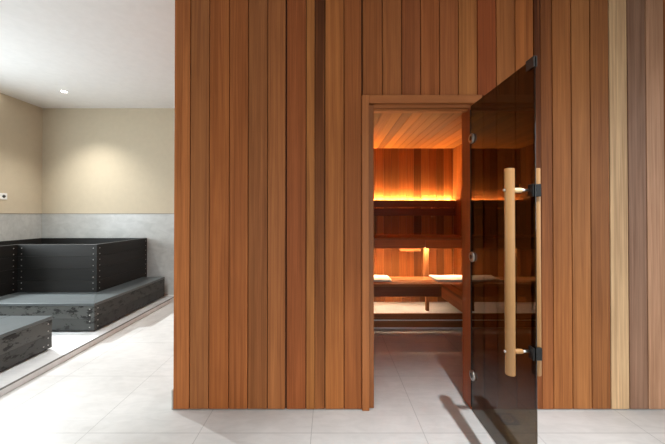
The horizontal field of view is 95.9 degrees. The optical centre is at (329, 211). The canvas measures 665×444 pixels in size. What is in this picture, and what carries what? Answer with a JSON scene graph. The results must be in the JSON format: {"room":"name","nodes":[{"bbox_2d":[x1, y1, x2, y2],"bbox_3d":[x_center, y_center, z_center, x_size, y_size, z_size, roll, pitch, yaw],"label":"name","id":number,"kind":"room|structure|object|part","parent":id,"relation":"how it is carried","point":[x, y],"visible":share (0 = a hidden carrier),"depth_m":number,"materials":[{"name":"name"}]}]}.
{"room":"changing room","nodes":[
{"label":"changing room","id":0,"kind":"room"},
{"bbox_2d":[0,93,42,212],"bbox_3d":[-4.660,-0.167,0.801,0.100,3.046,8.000,0,0,0],"label":"wall","id":1,"kind":"structure","parent":0,"point":[21,122],"depth_m":4.47,"materials":[{"name":"beige paint"}]},
{"bbox_2d":[0,193,6,199],"bbox_3d":[-4.603,-0.217,4.192,0.012,0.090,0.170,0,0,0],"label":"wall socket","id":2,"kind":"object","parent":1,"relation":"attached to","point":[2,195],"visible":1,"depth_m":4.22,"materials":[{"name":"white plastic"}]},
{"bbox_2d":[0,214,41,240],"bbox_3d":[-4.604,0.707,4.039,0.012,1.350,1.488,0,0,0],"label":"trim","id":3,"kind":"structure","parent":1,"relation":"attached to","point":[12,226],"depth_m":4.46,"materials":[{"name":"concrete"}]},
{"bbox_2d":[0,213,41,213],"bbox_3d":[-4.603,0.028,4.042,0.015,0.008,1.484,0,0,0],"label":"trim","id":4,"kind":"structure","parent":1,"relation":"attached to","point":[0,213],"depth_m":4.46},
{"bbox_2d":[0,295,173,396],"bbox_3d":[-3.517,1.334,1.784,2.163,0.060,5.988,0,0,0],"label":"floor","id":5,"kind":"structure","parent":0,"point":[63,342],"depth_m":2.94,"materials":[{"name":"tile"}]},
{"bbox_2d":[0,316,52,371],"bbox_3d":[-3.479,1.151,2.306,1.642,0.315,1.138,0,0,0],"label":"step","id":6,"kind":"structure","parent":5,"relation":"on","point":[22,338],"depth_m":2.65,"materials":[{"name":"black metal"}]},
{"bbox_2d":[0,238,146,296],"bbox_3d":[-3.749,0.862,4.023,1.682,0.899,1.490,0,0,0],"label":"tub","id":7,"kind":"object","parent":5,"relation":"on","point":[37,264],"visible":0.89,"depth_m":3.75,"materials":[{"name":"wood"}]},
{"bbox_3d":[-3.920,0.858,3.510,0.040,0.899,0.464,0,0,0],"label":"panel","id":8,"kind":"part","parent":7,"relation":"part of","materials":[{"name":"black wood"}]},
{"bbox_3d":[-4.570,0.862,4.044,0.040,0.899,1.449,0,0,0],"label":"wall panel","id":9,"kind":"part","parent":7,"relation":"part of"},
{"bbox_3d":[-3.425,0.860,3.763,1.030,0.899,0.040,0,0,0],"label":"panel","id":10,"kind":"part","parent":7,"relation":"part of","materials":[{"name":"black wood"}]},
{"bbox_3d":[-3.750,0.867,4.748,1.598,0.899,0.040,0,0,0],"label":"panel","id":11,"kind":"part","parent":7,"relation":"part of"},
{"bbox_3d":[-2.930,0.864,4.276,0.040,0.899,0.984,0,0,0],"label":"panel","id":12,"kind":"part","parent":7,"relation":"part of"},
{"bbox_2d":[0,277,164,330],"bbox_3d":[-3.231,1.164,3.964,1.330,0.315,1.394,0,0,0],"label":"step","id":13,"kind":"structure","parent":5,"relation":"on","point":[70,311],"depth_m":3.42,"materials":[{"name":"grey wood"}]},
{"bbox_3d":[-3.233,1.164,3.288,1.326,0.266,0.035,0,0,0],"label":"panel","id":14,"kind":"part","parent":13,"relation":"part of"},
{"bbox_3d":[-2.587,1.170,3.984,0.035,0.266,1.354,0,0,0],"label":"panel","id":15,"kind":"part","parent":13,"relation":"part of","materials":[{"name":"black wood"}]},
{"bbox_2d":[0,0,174,107],"bbox_3d":[-0.655,-1.740,0.814,8.110,0.100,8.200,0,0,0],"label":"ceiling","id":16,"kind":"structure","parent":0,"point":[103,53],"depth_m":3.13,"materials":[{"name":"paint"}]},
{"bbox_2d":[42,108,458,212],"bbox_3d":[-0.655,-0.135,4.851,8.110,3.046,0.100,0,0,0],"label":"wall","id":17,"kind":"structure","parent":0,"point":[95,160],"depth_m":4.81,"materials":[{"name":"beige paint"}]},
{"bbox_2d":[0,297,173,389],"bbox_3d":[-2.433,1.309,1.784,0.003,0.014,5.988,0,0,0],"label":"trim","id":18,"kind":"structure","parent":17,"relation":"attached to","point":[172,297],"depth_m":2.82,"materials":[{"name":"metal"}]},
{"bbox_2d":[42,214,173,294],"bbox_3d":[-2.854,0.713,4.788,3.487,1.350,0.012,0,0,0],"label":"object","id":19,"kind":"structure","parent":17,"relation":"attached to","point":[158,229],"depth_m":4.79,"materials":[{"name":"concrete"}]},
{"bbox_2d":[42,213,173,213],"bbox_3d":[-2.854,0.033,4.792,3.486,0.008,0.015,0,0,0],"label":"trim","id":20,"kind":"structure","parent":17,"relation":"attached to","point":[42,213],"depth_m":4.79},
{"bbox_2d":[0,301,664,443],"bbox_3d":[-0.655,1.406,0.789,8.110,0.100,8.200,0,0,0],"label":"floor","id":21,"kind":"structure","parent":0,"point":[118,389],"depth_m":2.05,"materials":[{"name":"tile"}]},
{"bbox_2d":[441,284,461,311],"bbox_3d":[1.621,1.119,2.951,0.583,0.508,1.280,0,0,0],"label":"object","id":22,"kind":"object","parent":21,"relation":"on","point":[452,294],"visible":0.23,"depth_m":3.32,"materials":[{"name":"brown wood"}]},
{"bbox_3d":[1.621,0.879,2.951,0.583,0.028,1.275,0,0,0],"label":"seat","id":23,"kind":"part","parent":22,"relation":"part of","materials":[{"name":"brown wood"}]},
{"bbox_2d":[374,148,452,276],"bbox_3d":[0.443,0.197,4.714,2.975,2.380,0.030,0,0,0],"label":"wall","id":24,"kind":"structure","parent":0,"point":[399,173],"depth_m":4.70,"materials":[{"name":"brown wood"}]},
{"bbox_2d":[374,113,461,147],"bbox_3d":[0.443,-1.018,3.461,2.975,0.030,2.535,0,0,0],"label":"ceiling","id":25,"kind":"structure","parent":0,"point":[391,130],"depth_m":3.70,"materials":[{"name":"brown wood"}]},
{"bbox_2d":[374,302,461,312],"bbox_3d":[0.443,1.296,4.126,2.975,0.172,1.128,0,0,0],"label":"floor","id":26,"kind":"structure","parent":0,"point":[379,307],"depth_m":3.78,"materials":[{"name":"tile"}]},
{"bbox_2d":[374,200,461,276],"bbox_3d":[0.443,0.515,4.370,2.965,1.392,0.648,0,0,0],"label":"bench","id":27,"kind":"object","parent":26,"relation":"on","point":[401,242],"visible":0.32,"depth_m":4.30,"materials":[{"name":"brown wood"}]},
{"bbox_3d":[1.150,0.544,4.311,0.299,0.050,0.030,0,0,0],"label":"rail","id":28,"kind":"part","parent":27,"relation":"part of","materials":[{"name":"brown wood"}]},
{"bbox_3d":[0.443,-0.124,4.614,2.965,0.110,0.025,0,0,0],"label":"backrest","id":29,"kind":"part","parent":27,"relation":"part of","materials":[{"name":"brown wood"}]},
{"bbox_3d":[0.443,0.006,4.613,2.965,0.110,0.025,0,0,0],"label":"rail","id":30,"kind":"part","parent":27,"relation":"part of","materials":[{"name":"brown wood"}]},
{"bbox_3d":[0.443,0.368,4.346,2.965,0.028,0.598,0,0,0],"label":"seat","id":31,"kind":"part","parent":27,"relation":"part of","materials":[{"name":"brown wood"}]},
{"bbox_3d":[1.334,0.796,4.174,0.060,0.827,0.060,0,0,0],"label":"leg","id":32,"kind":"part","parent":27,"relation":"part of","materials":[{"name":"brown wood"}]},
{"bbox_2d":[374,277,461,310],"bbox_3d":[0.443,1.040,3.814,2.965,0.335,0.445,0,0,0],"label":"bench","id":33,"kind":"object","parent":26,"relation":"on","point":[401,289],"visible":0.2,"depth_m":3.60,"materials":[{"name":"brown wood"}]},
{"bbox_2d":[374,275,391,281],"bbox_3d":[0.278,0.858,3.868,0.983,0.026,0.316,0,0,0],"label":"towel","id":34,"kind":"object","parent":33,"relation":"on","point":[377,278],"visible":0.23,"depth_m":3.80,"materials":[{"name":"white fabric"}]},
{"bbox_3d":[0.443,1.056,4.023,2.963,0.305,0.018,0,0,0],"label":"kick panel","id":35,"kind":"part","parent":33,"relation":"part of","materials":[{"name":"brown wood"}]},
{"bbox_3d":[0.443,0.886,3.816,2.965,0.028,0.445,0,0,0],"label":"seat","id":36,"kind":"part","parent":33,"relation":"part of","materials":[{"name":"brown wood"}]},
{"bbox_3d":[1.185,1.047,3.660,0.036,0.317,0.044,0,0,0],"label":"leg","id":37,"kind":"part","parent":33,"relation":"part of","materials":[{"name":"brown wood"}]},
{"bbox_2d":[429,275,461,281],"bbox_3d":[1.605,0.858,3.868,0.558,0.026,0.316,0,0,0],"label":"towel","id":38,"kind":"object","parent":33,"relation":"on","point":[439,278],"visible":0.73,"depth_m":3.81,"materials":[{"name":"white fabric"}]},
{"bbox_2d":[173,0,664,408],"bbox_3d":[1.109,-0.156,2.128,4.381,3.046,0.100,0,0,0],"label":"wall","id":39,"kind":"structure","parent":0,"point":[268,222],"depth_m":2.08,"materials":[{"name":"brown wood"}]},
{"bbox_2d":[361,95,481,410],"bbox_3d":[0.636,0.280,2.133,0.832,2.174,0.140,0,0,0],"label":"trim","id":40,"kind":"structure","parent":39,"relation":"attached to","point":[370,104],"depth_m":2.08,"materials":[{"name":"brown wood"}]},
{"bbox_2d":[468,56,541,443],"bbox_3d":[0.927,0.310,1.739,0.177,2.092,0.656,0,0,0],"label":"door","id":41,"kind":"structure","parent":39,"relation":"in","point":[505,253],"depth_m":1.61,"materials":[{"name":"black glass"}]},
{"bbox_3d":[0.869,0.288,1.450,0.045,0.993,0.045,0,0,0],"label":"handle","id":42,"kind":"part","parent":41,"relation":"part of","materials":[{"name":"brown wood"}]},
{"bbox_3d":[0.964,-0.102,1.440,0.008,0.060,0.037,0,0,0],"label":"mount plate","id":43,"kind":"part","parent":41,"relation":"part of","materials":[{"name":"black metal"}]},
{"bbox_3d":[0.964,0.675,1.434,0.008,0.060,0.037,0,0,0],"label":"mount plate","id":44,"kind":"part","parent":41,"relation":"part of","materials":[{"name":"black metal"}]},
{"bbox_3d":[0.996,0.288,1.450,0.040,0.993,0.040,0,0,0],"label":"handle","id":45,"kind":"part","parent":41,"relation":"part of","materials":[{"name":"brown wood"}]},
{"bbox_2d":[453,144,461,274],"bbox_3d":[1.950,0.187,3.451,0.040,2.380,2.495,0,0,0],"label":"wall","id":46,"kind":"structure","parent":0,"point":[457,151],"depth_m":4.54,"materials":[{"name":"brown wood"}]},
{"bbox_2d":[374,313,461,328],"bbox_3d":[0.443,1.291,3.549,2.975,0.174,0.023,0,0,0],"label":"step","id":47,"kind":"structure","parent":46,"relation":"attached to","point":[381,320],"depth_m":3.54,"materials":[{"name":"brown wood"}]},
{"bbox_3d":[-1.066,-0.146,3.444,0.030,3.046,2.690,0,0,0],"label":"wall","id":48,"kind":"structure","parent":0,"visible":0},
{"bbox_2d":[171,389,172,409],"bbox_3d":[-1.087,1.309,3.421,0.012,0.135,2.709,0,0,0],"label":"baseboard","id":49,"kind":"structure","parent":48,"relation":"attached to","point":[172,389],"depth_m":2.07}
]}

